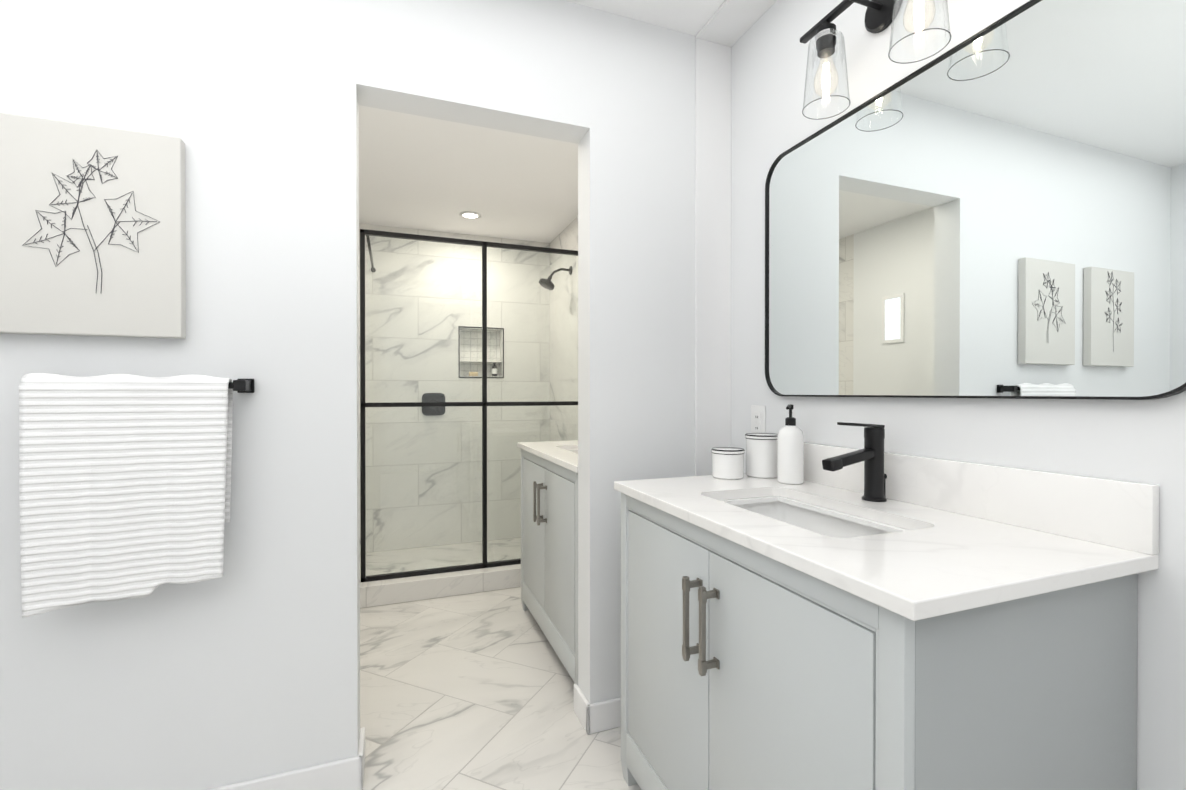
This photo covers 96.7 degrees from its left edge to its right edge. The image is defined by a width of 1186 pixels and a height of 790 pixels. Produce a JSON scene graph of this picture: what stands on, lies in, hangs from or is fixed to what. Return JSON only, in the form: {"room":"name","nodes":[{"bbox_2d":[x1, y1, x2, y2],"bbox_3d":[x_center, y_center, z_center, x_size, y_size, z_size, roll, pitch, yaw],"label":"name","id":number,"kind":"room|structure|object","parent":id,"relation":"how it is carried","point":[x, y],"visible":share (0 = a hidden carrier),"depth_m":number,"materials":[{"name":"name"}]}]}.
{"room":"bathroom","nodes":[
{"label":"bathroom","id":0,"kind":"room"},
{"bbox_2d":[0,0,694,789],"bbox_3d":[-0.974,-0.080,1.452,3.120,2.410,0.120,0,0,-21],"label":"wall","id":1,"kind":"structure","parent":0,"point":[246,668],"depth_m":1.44,"materials":[{"name":"white paint"}]},
{"bbox_2d":[0,113,185,338],"bbox_3d":[-1.220,-0.395,1.272,0.383,0.502,0.036,0,0,-21],"label":"framed picture","id":2,"kind":"object","parent":1,"relation":"attached to","point":[92,232],"visible":1,"depth_m":1.26,"materials":[{"name":"white"}]},
{"bbox_2d":[19,373,253,617],"bbox_3d":[-1.091,0.221,1.288,0.435,0.544,0.103,0,0,-21],"label":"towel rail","id":3,"kind":"object","parent":1,"relation":"attached to","point":[124,486],"visible":1,"depth_m":1.24,"materials":[{"name":"white fabric"}]},
{"bbox_2d":[207,756,362,789],"bbox_3d":[-1.477,1.079,1.195,1.753,0.095,0.014,0,0,-21],"label":"baseboard","id":4,"kind":"structure","parent":1,"relation":"attached to","point":[343,774],"depth_m":1.46,"materials":[{"name":"white paint"}]},
{"bbox_2d":[358,727,364,787],"bbox_3d":[-0.688,1.077,1.566,0.014,0.095,0.148,0,0,-21],"label":"baseboard","id":5,"kind":"structure","parent":1,"relation":"attached to","point":[361,749],"depth_m":1.55,"materials":[{"name":"white paint"}]},
{"bbox_2d":[574,684,589,733],"bbox_3d":[-0.038,1.076,1.812,0.014,0.095,0.148,0,0,-21],"label":"baseboard","id":6,"kind":"structure","parent":1,"relation":"attached to","point":[581,703],"depth_m":1.80,"materials":[{"name":"white paint"}]},
{"bbox_2d":[586,697,620,734],"bbox_3d":[0.244,1.076,1.847,0.566,0.095,0.014,0,0,-21],"label":"baseboard","id":7,"kind":"structure","parent":1,"relation":"attached to","point":[605,715],"depth_m":1.76,"materials":[{"name":"white paint"}]},
{"bbox_2d":[359,223,549,552],"bbox_3d":[-1.346,-0.046,3.875,2.100,2.320,0.124,0,0,-21],"label":"wall","id":8,"kind":"structure","parent":0,"point":[405,262],"depth_m":3.92,"materials":[{"name":"tile"}]},
{"bbox_2d":[422,393,444,415],"bbox_3d":[-1.162,0.068,3.850,0.165,0.165,0.060,0,0,-21],"label":"shower valve","id":9,"kind":"object","parent":8,"relation":"attached to","point":[433,410],"depth_m":3.86,"materials":[{"name":"black metal"}]},
{"bbox_2d":[469,372,477,375],"bbox_3d":[-0.914,-0.159,4.025,0.065,0.032,0.050,0,0,-21],"label":"sponge","id":10,"kind":"object","parent":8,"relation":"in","point":[470,373],"depth_m":4.00,"materials":[{"name":"beige"}]},
{"bbox_2d":[492,363,496,375],"bbox_3d":[-0.762,-0.196,4.082,0.043,0.105,0.043,0,0,-21],"label":"bottle","id":11,"kind":"object","parent":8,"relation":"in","point":[494,367],"depth_m":4.07,"materials":[{"name":"grey plastic"}]},
{"bbox_2d":[359,105,577,242],"bbox_3d":[-1.364,-1.295,2.646,3.240,0.190,2.400,0,0,-21],"label":"ceiling","id":12,"kind":"structure","parent":0,"point":[423,173],"depth_m":2.92,"materials":[{"name":"white paint"}]},
{"bbox_2d":[459,211,480,218],"bbox_3d":[-0.820,-1.200,3.526,0.144,0.007,0.144,0,0,-21],"label":"recessed light","id":13,"kind":"object","parent":12,"relation":"attached to","point":[470,215],"visible":1,"depth_m":3.52,"materials":[{"name":"white paint"}]},
{"bbox_2d":[360,538,640,789],"bbox_3d":[-0.737,1.157,1.002,3.240,0.060,5.940,0,0,-21],"label":"floor","id":14,"kind":"structure","parent":0,"point":[473,691],"depth_m":1.95,"materials":[{"name":"tile"}]},
{"bbox_2d":[360,564,520,607],"bbox_3d":[-0.984,1.063,2.924,2.100,0.110,0.130,0,0,-21],"label":"sill","id":15,"kind":"structure","parent":14,"relation":"on","point":[402,590],"depth_m":2.91,"materials":[{"name":"stone"}]},
{"bbox_2d":[360,229,577,581],"bbox_3d":[-0.797,0.054,3.510,1.328,1.904,0.954,0,0,-21],"label":"shower door","id":16,"kind":"structure","parent":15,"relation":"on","point":[484,404],"depth_m":3.02,"materials":[{"name":"clear glass"}]},
{"bbox_2d":[517,440,577,684],"bbox_3d":[0.018,0.590,2.419,0.578,1.062,0.960,0,0,-21],"label":"bathroom vanity","id":17,"kind":"object","parent":14,"relation":"on","point":[549,535],"visible":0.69,"depth_m":2.24,"materials":[{"name":"grey paint"}]},
{"bbox_2d":[614,422,1158,789],"bbox_3d":[0.478,0.596,1.203,0.578,1.062,0.960,0,0,-21],"label":"bathroom vanity","id":18,"kind":"object","parent":14,"relation":"on","point":[872,615],"visible":0.98,"depth_m":0.88,"materials":[{"name":"grey paint"}]},
{"bbox_2d":[711,447,744,479],"bbox_3d":[0.415,0.209,1.624,0.101,0.089,0.101,0,0,-21],"label":"canister","id":19,"kind":"object","parent":18,"relation":"on","point":[727,463],"visible":1,"depth_m":1.58,"materials":[{"name":"white ceramic"}]},
{"bbox_2d":[745,433,777,477],"bbox_3d":[0.534,0.188,1.655,0.111,0.131,0.111,0,0,-21],"label":"canister","id":20,"kind":"object","parent":18,"relation":"on","point":[761,455],"visible":0.81,"depth_m":1.61,"materials":[{"name":"white ceramic"}]},
{"bbox_2d":[777,404,803,483],"bbox_3d":[0.574,0.141,1.531,0.072,0.227,0.072,0,0,-21],"label":"soap dispenser","id":21,"kind":"object","parent":18,"relation":"on","point":[790,452],"visible":1,"depth_m":1.50,"materials":[{"name":"white ceramic"}]},
{"bbox_2d":[567,0,724,35],"bbox_3d":[-0.312,-1.327,-0.132,3.240,0.100,3.540,0,0,-21],"label":"ceiling","id":22,"kind":"structure","parent":0,"point":[691,17],"depth_m":1.76,"materials":[{"name":"white paint"}]},
{"bbox_2d":[550,0,1185,789],"bbox_3d":[0.722,-0.080,1.549,0.120,2.410,5.940,0,0,-21],"label":"wall","id":23,"kind":"structure","parent":0,"point":[1135,440],"depth_m":1.28,"materials":[{"name":"white paint"}]},
{"bbox_2d":[539,266,571,289],"bbox_3d":[-0.262,-0.812,3.643,0.230,0.175,0.112,0,0,-21],"label":"shower head","id":24,"kind":"object","parent":23,"relation":"attached to","point":[550,283],"depth_m":3.62},
{"bbox_2d":[695,0,776,475],"bbox_3d":[1.020,-0.075,0.379,0.150,2.410,3.300,0,0,-21],"label":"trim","id":25,"kind":"structure","parent":23,"relation":"attached to","point":[728,25],"depth_m":1.91,"materials":[{"name":"white paint"}]},
{"bbox_2d":[751,405,765,432],"bbox_3d":[0.560,0.094,1.792,0.010,0.116,0.072,0,0,-21],"label":"electrical outlet plate","id":26,"kind":"object","parent":23,"relation":"attached to","point":[758,418],"visible":0.92,"depth_m":1.78,"materials":[{"name":"white plastic"}]},
{"bbox_2d":[800,0,950,119],"bbox_3d":[0.676,-0.886,1.260,0.164,0.279,0.430,0,0,-21],"label":"sconce","id":27,"kind":"object","parent":23,"relation":"attached to","point":[880,15],"visible":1,"depth_m":1.34,"materials":[{"name":"clear glass"}]},
{"bbox_2d":[765,0,1185,399],"bbox_3d":[0.753,-0.375,1.260,0.019,0.763,1.015,0,0,-21],"label":"mirror","id":28,"kind":"object","parent":23,"relation":"attached to","point":[997,209],"visible":0.9,"depth_m":1.06,"materials":[{"name":"black metal"}]}
]}

